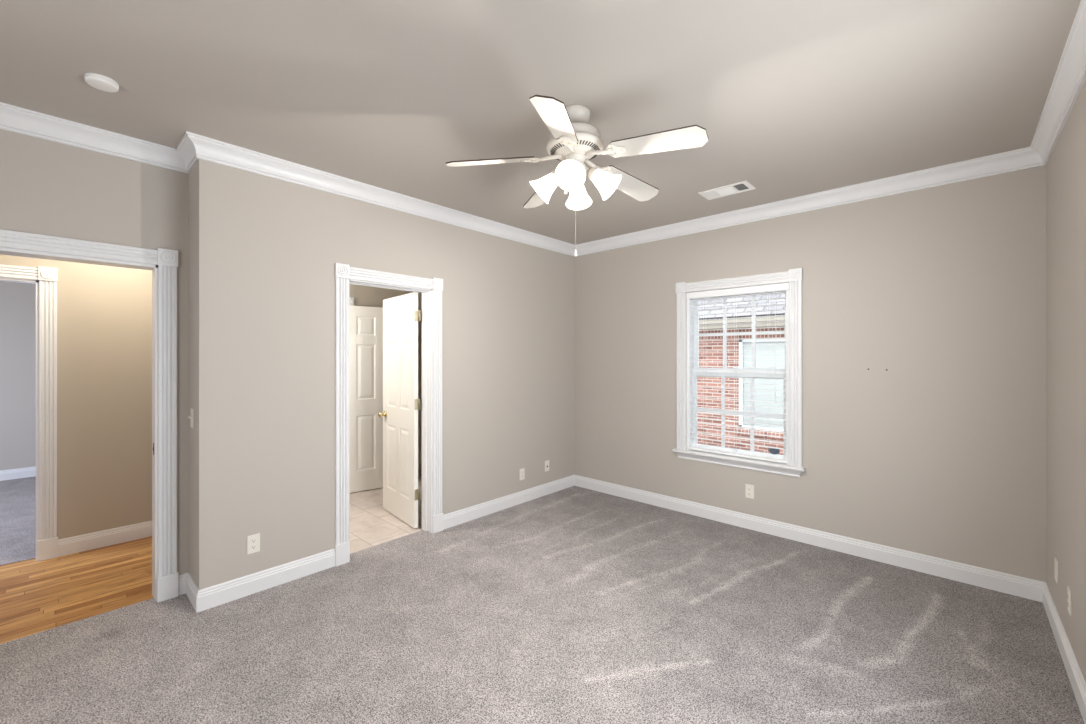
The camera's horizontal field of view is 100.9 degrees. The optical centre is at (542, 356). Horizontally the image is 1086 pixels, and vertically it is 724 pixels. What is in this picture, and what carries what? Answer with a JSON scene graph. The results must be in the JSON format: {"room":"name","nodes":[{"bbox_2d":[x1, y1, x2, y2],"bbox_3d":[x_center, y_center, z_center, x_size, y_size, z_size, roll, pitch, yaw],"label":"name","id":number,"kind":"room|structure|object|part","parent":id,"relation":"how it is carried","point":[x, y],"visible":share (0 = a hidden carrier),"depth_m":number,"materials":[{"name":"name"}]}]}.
{"room":"empty bedroom","nodes":[
{"label":"empty bedroom","id":0,"kind":"room"},
{"bbox_2d":[0,281,35,470],"bbox_3d":[-5.360,0.110,4.042,3.570,2.740,3.600,0,0,43],"label":"wall","id":1,"kind":"structure","parent":0,"point":[17,300],"depth_m":5.43,"materials":[{"name":"beige paint"}]},
{"bbox_2d":[0,466,35,480],"bbox_3d":[-6.591,1.418,5.180,0.016,0.124,3.400,0,0,43],"label":"baseboard","id":2,"kind":"structure","parent":1,"relation":"attached to","point":[26,472],"depth_m":5.42,"materials":[{"name":"white paint"}]},
{"bbox_2d":[0,254,151,539],"bbox_3d":[-3.553,0.110,2.568,1.325,2.740,2.390,0,0,43],"label":"wall","id":3,"kind":"structure","parent":0,"point":[104,313],"depth_m":3.49,"materials":[{"name":"beige paint"}]},
{"bbox_2d":[0,264,57,561],"bbox_3d":[-3.955,0.413,2.995,0.153,2.133,0.971,0,0,43],"label":"door frame","id":4,"kind":"structure","parent":3,"relation":"attached to","point":[45,279],"depth_m":3.27,"materials":[{"name":"white paint"}]},
{"bbox_3d":[-3.949,-0.597,2.925,0.019,0.088,0.877,0,0,43],"label":"head casing","id":5,"kind":"part","parent":4,"relation":"part of","materials":[{"name":"white paint"}]},
{"bbox_3d":[-3.621,0.389,3.279,0.019,1.885,0.088,0,0,43],"label":"casing","id":6,"kind":"part","parent":4,"relation":"part of","materials":[{"name":"white paint"}]},
{"bbox_2d":[58,521,151,556],"bbox_3d":[-3.363,1.418,3.560,0.016,0.124,0.675,0,0,43],"label":"baseboard","id":7,"kind":"structure","parent":3,"relation":"attached to","point":[80,543],"depth_m":3.49,"materials":[{"name":"white paint"}]},
{"bbox_2d":[0,129,188,574],"bbox_3d":[-3.006,0.110,2.080,0.140,2.740,2.418,0,0,43],"label":"wall","id":8,"kind":"structure","parent":0,"point":[50,188],"depth_m":2.55,"materials":[{"name":"beige paint"}]},
{"bbox_2d":[0,229,177,602],"bbox_3d":[-2.838,0.413,2.237,0.173,2.133,1.575,0,0,43],"label":"door frame","id":9,"kind":"structure","parent":8,"relation":"attached to","point":[163,263],"depth_m":2.72,"materials":[{"name":"white paint"}]},
{"bbox_3d":[-2.824,-0.597,2.160,0.019,0.088,1.481,0,0,43],"label":"head casing","id":10,"kind":"part","parent":9,"relation":"part of","materials":[{"name":"white paint"}]},
{"bbox_3d":[-2.291,0.389,2.736,0.019,1.885,0.088,0,0,43],"label":"casing","id":11,"kind":"part","parent":9,"relation":"part of","materials":[{"name":"white paint"}]},
{"bbox_2d":[189,167,193,579],"bbox_3d":[-2.117,0.110,2.810,0.175,2.740,0.140,0,0,43],"label":"wall","id":12,"kind":"structure","parent":0,"point":[191,173],"depth_m":2.76,"materials":[{"name":"beige paint"}]},
{"bbox_2d":[188,408,193,427],"bbox_3d":[-2.144,0.375,2.725,0.070,0.115,0.022,0,0,43],"label":"light switch","id":13,"kind":"object","parent":12,"relation":"attached to","point":[191,416],"visible":1,"depth_m":2.72,"materials":[{"name":"beige plastic"}]},
{"bbox_3d":[-2.138,0.375,2.731,0.070,0.115,0.005,0,0,43],"label":"plate","id":14,"kind":"part","parent":13,"relation":"part of","materials":[{"name":"beige plastic"}]},
{"bbox_2d":[0,476,422,643],"bbox_3d":[-3.720,1.503,4.582,5.045,0.054,6.420,0,0,43],"label":"floor","id":15,"kind":"structure","parent":0,"point":[36,597],"depth_m":3.15,"materials":[{"name":"brown wood"}]},
{"bbox_2d":[194,159,573,589],"bbox_3d":[-0.815,0.110,3.985,0.140,2.740,3.632,0,0,43],"label":"wall","id":16,"kind":"structure","parent":0,"point":[267,250],"depth_m":3.07,"materials":[{"name":"beige paint"}]},
{"bbox_2d":[247,533,259,554],"bbox_3d":[-1.809,1.170,2.802,0.008,0.115,0.070,0,0,43],"label":"wall outlet","id":17,"kind":"object","parent":16,"relation":"attached to","point":[253,541],"visible":1,"depth_m":2.80,"materials":[{"name":"beige plastic"}]},
{"bbox_2d":[178,549,334,612],"bbox_3d":[-1.864,1.418,2.968,0.331,0.124,0.823,0,0,43],"label":"baseboard","id":18,"kind":"structure","parent":16,"relation":"attached to","point":[209,597],"depth_m":2.79,"materials":[{"name":"white paint"}]},
{"bbox_2d":[334,263,442,565],"bbox_3d":[-1.473,0.409,3.789,0.906,2.141,0.917,0,0,43],"label":"door","id":19,"kind":"structure","parent":16,"relation":"in","point":[401,314],"depth_m":3.80,"materials":[{"name":"white paint"}]},
{"bbox_3d":[-1.435,0.385,3.198,0.019,1.893,0.088,0,0,43],"label":"casing","id":20,"kind":"part","parent":19,"relation":"part of","materials":[{"name":"white paint"}]},
{"bbox_3d":[-1.542,0.555,4.292,0.068,0.062,0.062,0,0,-41],"label":"knob","id":21,"kind":"part","parent":19,"relation":"part of","materials":[{"name":"gold metal"}]},
{"bbox_3d":[-1.163,-0.605,3.492,0.019,0.088,0.712,0,0,43],"label":"head casing","id":22,"kind":"part","parent":19,"relation":"part of","materials":[{"name":"white paint"}]},
{"bbox_3d":[-0.891,0.385,3.785,0.019,1.893,0.088,0,0,43],"label":"casing","id":23,"kind":"part","parent":19,"relation":"part of","materials":[{"name":"white paint"}]},
{"bbox_2d":[443,475,574,529],"bbox_3d":[-0.246,1.418,4.485,0.016,0.124,1.805,0,0,43],"label":"baseboard","id":24,"kind":"structure","parent":16,"relation":"attached to","point":[467,514],"depth_m":4.34,"materials":[{"name":"white paint"}]},
{"bbox_2d":[520,468,524,479],"bbox_3d":[-0.210,1.188,4.530,0.008,0.115,0.070,0,0,43],"label":"wall outlet","id":25,"kind":"object","parent":16,"relation":"attached to","point":[522,471],"visible":1,"depth_m":4.53,"materials":[{"name":"beige plastic"}]},
{"bbox_2d":[0,0,1085,256],"bbox_3d":[-0.326,-1.205,1.974,3.940,0.110,5.600,0,0,43],"label":"crown molding","id":26,"kind":"structure","parent":16,"relation":"attached to","point":[1069,79],"depth_m":2.86,"materials":[{"name":"white paint"}]},
{"bbox_2d":[545,460,548,471],"bbox_3d":[0.047,1.170,4.803,0.016,0.115,0.070,0,0,43],"label":"jack plate","id":27,"kind":"object","parent":16,"relation":"attached to","point":[547,461],"visible":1,"depth_m":4.79,"materials":[{"name":"beige plastic"}]},
{"bbox_2d":[349,284,421,475],"bbox_3d":[-1.717,0.110,4.895,2.420,2.740,3.520,0,0,43],"label":"wall","id":28,"kind":"structure","parent":0,"point":[367,296],"depth_m":5.31,"materials":[{"name":"beige paint"}]},
{"bbox_2d":[349,297,382,492],"bbox_3d":[-2.163,0.415,4.799,1.494,2.130,0.136,0,0,-40],"label":"door","id":29,"kind":"structure","parent":28,"relation":"in","point":[365,323],"depth_m":4.93,"materials":[{"name":"white paint"}]},
{"bbox_2d":[0,0,1080,244],"bbox_3d":[-0.319,-1.335,1.974,4.230,0.150,5.910,0,0,43],"label":"ceiling","id":30,"kind":"structure","parent":0,"point":[791,98],"depth_m":2.08,"materials":[{"name":"beige paint"}]},
{"bbox_2d":[84,73,118,91],"bbox_3d":[-2.010,-1.246,2.042,0.114,0.028,0.114,0,0,43],"label":"smoke detector","id":31,"kind":"object","parent":30,"relation":"attached to","point":[98,81],"visible":1,"depth_m":2.02,"materials":[{"name":"white plastic"}]},
{"bbox_2d":[446,95,708,255],"bbox_3d":[0.202,-0.889,2.320,1.257,0.743,1.245,0,0,43],"label":"ceiling fan","id":32,"kind":"object","parent":30,"relation":"hanging from","point":[572,141],"visible":1,"depth_m":2.22,"materials":[{"name":"white wood"}]},
{"bbox_3d":[-0.269,-0.994,2.283,0.443,0.006,0.138,-5,15,-4],"label":"blade","id":33,"kind":"part","parent":32,"relation":"part of","materials":[{"name":"white laminate"}]},
{"bbox_3d":[0.003,-0.994,2.716,0.138,0.006,0.443,-16,1,-23],"label":"blade","id":34,"kind":"part","parent":32,"relation":"part of","materials":[{"name":"white laminate"}]},
{"bbox_3d":[-0.002,-0.881,2.336,0.158,0.158,0.144,0,0,43],"label":"lamp shade","id":35,"kind":"part","parent":32,"relation":"part of","materials":[{"name":"white glass"}]},
{"bbox_3d":[0.041,-1.023,2.304,0.112,0.042,0.023,0,0,-4],"label":"blade arm","id":36,"kind":"part","parent":32,"relation":"part of","materials":[{"name":"white metal"}]},
{"bbox_3d":[0.059,-0.994,1.891,0.138,0.006,0.443,15,9,12],"label":"blade","id":37,"kind":"part","parent":32,"relation":"part of","materials":[{"name":"white laminate"}]},
{"bbox_3d":[0.142,-0.881,2.146,0.144,0.158,0.158,0,0,43],"label":"lamp shade","id":38,"kind":"part","parent":32,"relation":"part of","materials":[{"name":"white glass"}]},
{"bbox_3d":[0.134,-1.023,2.192,0.023,0.042,0.112,0,0,14],"label":"blade arm","id":39,"kind":"part","parent":32,"relation":"part of","materials":[{"name":"white metal"}]},
{"bbox_3d":[0.143,-0.915,2.191,0.050,0.056,0.056,0,0,43],"label":"light bulb","id":40,"kind":"part","parent":32,"relation":"part of","materials":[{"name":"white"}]},
{"bbox_3d":[0.168,-0.726,2.310,0.002,0.341,0.002,0,0,43],"label":"pull chain","id":41,"kind":"part","parent":32,"relation":"part of","materials":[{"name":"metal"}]},
{"bbox_3d":[0.188,-0.881,2.479,0.144,0.158,0.158,0,0,43],"label":"lamp shade","id":42,"kind":"part","parent":32,"relation":"part of","materials":[{"name":"white glass"}]},
{"bbox_3d":[0.260,-1.023,2.392,0.112,0.042,0.023,0,0,-40],"label":"blade arm","id":43,"kind":"part","parent":32,"relation":"part of","materials":[{"name":"white metal"}]},
{"bbox_3d":[0.270,-1.023,2.246,0.112,0.042,0.023,0,0,32],"label":"blade arm","id":44,"kind":"part","parent":32,"relation":"part of","materials":[{"name":"white metal"}]},
{"bbox_3d":[0.331,-0.881,2.289,0.158,0.158,0.144,0,0,43],"label":"lamp shade","id":45,"kind":"part","parent":32,"relation":"part of","materials":[{"name":"white glass"}]},
{"bbox_3d":[0.498,-0.994,2.591,0.443,0.006,0.138,7,-19,-40],"label":"blade","id":46,"kind":"part","parent":32,"relation":"part of","materials":[{"name":"white laminate"}]},
{"bbox_3d":[0.533,-0.994,2.082,0.443,0.006,0.138,6,-11,32],"label":"blade","id":47,"kind":"part","parent":32,"relation":"part of","materials":[{"name":"white laminate"}]},
{"bbox_2d":[698,180,755,199],"bbox_3d":[1.390,-1.256,3.394,0.356,0.008,0.200,0,0,43],"label":"ceiling vent","id":48,"kind":"object","parent":30,"relation":"in","point":[743,186],"visible":1,"depth_m":3.38,"materials":[{"name":"white plastic"}]},
{"bbox_2d":[0,486,1083,723],"bbox_3d":[-0.348,1.476,1.994,4.000,0.001,5.600,0,0,43],"label":"floor","id":49,"kind":"structure","parent":0,"point":[574,604],"depth_m":2.33,"materials":[{"name":"beige carpet"}]},
{"bbox_2d":[574,165,1045,581],"bbox_3d":[1.800,0.110,3.930,3.775,2.740,0.160,0,0,43],"label":"wall","id":50,"kind":"structure","parent":0,"point":[940,452],"depth_m":3.23,"materials":[{"name":"beige paint"}]},
{"bbox_2d":[672,268,804,476],"bbox_3d":[1.707,0.129,3.968,1.106,1.669,0.212,0,0,43],"label":"window","id":51,"kind":"structure","parent":50,"relation":"in","point":[792,455],"depth_m":3.93,"materials":[{"name":"white paint"}]},
{"bbox_3d":[1.313,0.137,4.259,0.088,1.485,0.019,0,0,43],"label":"casing","id":52,"kind":"part","parent":51,"relation":"part of","materials":[{"name":"white paint"}]},
{"bbox_3d":[1.670,-0.649,3.928,0.886,0.088,0.019,0,0,43],"label":"head casing","id":53,"kind":"part","parent":51,"relation":"part of","materials":[{"name":"white paint"}]},
{"bbox_2d":[686,283,788,463],"bbox_3d":[1.696,0.136,3.956,0.878,1.476,0.064,0,0,43],"label":"window blind","id":54,"kind":"object","parent":51,"relation":"attached to","point":[781,286],"visible":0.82,"depth_m":3.92,"materials":[{"name":"white plastic"}]},
{"bbox_3d":[1.496,0.145,4.146,0.002,1.430,0.055,0,0,43],"label":"ladder cord","id":55,"kind":"part","parent":54,"relation":"part of","materials":[{"name":"white fabric"}]},
{"bbox_3d":[1.698,0.865,3.959,0.858,0.018,0.052,0,0,43],"label":"rail","id":56,"kind":"part","parent":54,"relation":"part of","materials":[{"name":"white plastic"}]},
{"bbox_3d":[1.924,-0.075,3.709,0.012,0.930,0.012,0,0,43],"label":"pull cord","id":57,"kind":"part","parent":54,"relation":"part of","materials":[{"name":"white fabric"}]},
{"bbox_3d":[1.732,0.137,3.995,0.886,1.485,0.138,0,0,43],"label":"frame","id":58,"kind":"part","parent":51,"relation":"part of","materials":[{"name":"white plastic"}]},
{"bbox_3d":[1.736,0.482,4.000,0.828,0.759,0.032,0,0,43],"label":"sash","id":59,"kind":"part","parent":51,"relation":"part of","materials":[{"name":"white plastic"}]},
{"bbox_3d":[1.761,-0.194,4.026,0.828,0.767,0.032,0,0,43],"label":"sash","id":60,"kind":"part","parent":51,"relation":"part of","materials":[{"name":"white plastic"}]},
{"bbox_2d":[768,448,779,454],"bbox_3d":[1.954,0.796,3.792,0.088,0.063,0.006,0,0,43],"label":"decal","id":61,"kind":"object","parent":51,"relation":"attached to","point":[771,450],"visible":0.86,"depth_m":3.79,"materials":[{"name":"blue plastic"}]},
{"bbox_3d":[2.028,0.137,3.598,0.088,1.485,0.019,0,0,43],"label":"casing","id":62,"kind":"part","parent":51,"relation":"part of","materials":[{"name":"white paint"}]},
{"bbox_2d":[745,484,753,498],"bbox_3d":[1.772,1.156,3.842,0.070,0.115,0.008,0,0,43],"label":"wall outlet","id":63,"kind":"object","parent":50,"relation":"attached to","point":[749,489],"visible":1,"depth_m":3.84,"materials":[{"name":"beige plastic"}]},
{"bbox_2d":[574,475,1045,601],"bbox_3d":[1.686,1.418,3.916,3.625,0.124,0.016,0,0,43],"label":"baseboard","id":64,"kind":"structure","parent":50,"relation":"attached to","point":[1015,585],"depth_m":3.37,"materials":[{"name":"white paint"}]},
{"bbox_2d":[1046,80,1085,682],"bbox_3d":[1.125,0.110,0.530,0.150,2.740,5.750,0,0,43],"label":"wall","id":65,"kind":"structure","parent":0,"point":[1066,165],"depth_m":2.17,"materials":[{"name":"beige paint"}]},
{"bbox_2d":[1054,558,1057,582],"bbox_3d":[2.747,1.144,2.400,0.007,0.115,0.070,0,0,43],"label":"blank plate","id":66,"kind":"object","parent":65,"relation":"attached to","point":[1055,559],"visible":1,"depth_m":2.39,"materials":[{"name":"beige plastic"}]},
{"bbox_2d":[1043,583,1085,723],"bbox_3d":[1.115,1.418,0.641,0.016,0.124,5.600,0,0,43],"label":"baseboard","id":67,"kind":"structure","parent":65,"relation":"attached to","point":[1078,684],"depth_m":2.12,"materials":[{"name":"white paint"}]},
{"bbox_2d":[1067,586,1071,615],"bbox_3d":[2.482,1.151,2.114,0.008,0.115,0.070,0,0,43],"label":"wall outlet","id":68,"kind":"object","parent":65,"relation":"attached to","point":[1069,592],"visible":1,"depth_m":2.10,"materials":[{"name":"beige plastic"}]},
{"label":"outside","id":69,"kind":"structure","parent":0,"visible":0},
{"bbox_2d":[697,443,780,454],"bbox_3d":[5.171,1.660,10.354,24.000,0.040,13.830,0,0,43],"label":"ground","id":70,"kind":"structure","parent":69,"point":[697,443],"depth_m":7.96,"materials":[{"name":"red brick"}]},
{"bbox_2d":[697,293,784,454],"bbox_3d":[3.271,-0.374,9.404,10.500,4.307,2.868,0,0,43],"label":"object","id":71,"kind":"structure","parent":70,"relation":"on","point":[711,353],"depth_m":7.89,"materials":[{"name":"red brick"}]},
{"bbox_3d":[3.869,1.321,7.608,1.162,0.098,0.070,0,0,43],"label":"brick sill","id":72,"kind":"part","parent":71,"relation":"part of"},
{"bbox_2d":[744,342,784,428],"bbox_3d":[3.922,0.467,7.665,0.942,1.486,0.014,0,0,43],"label":"window","id":73,"kind":"structure","parent":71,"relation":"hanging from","point":[772,357],"depth_m":7.73,"materials":[{"name":"glass"}]}
]}

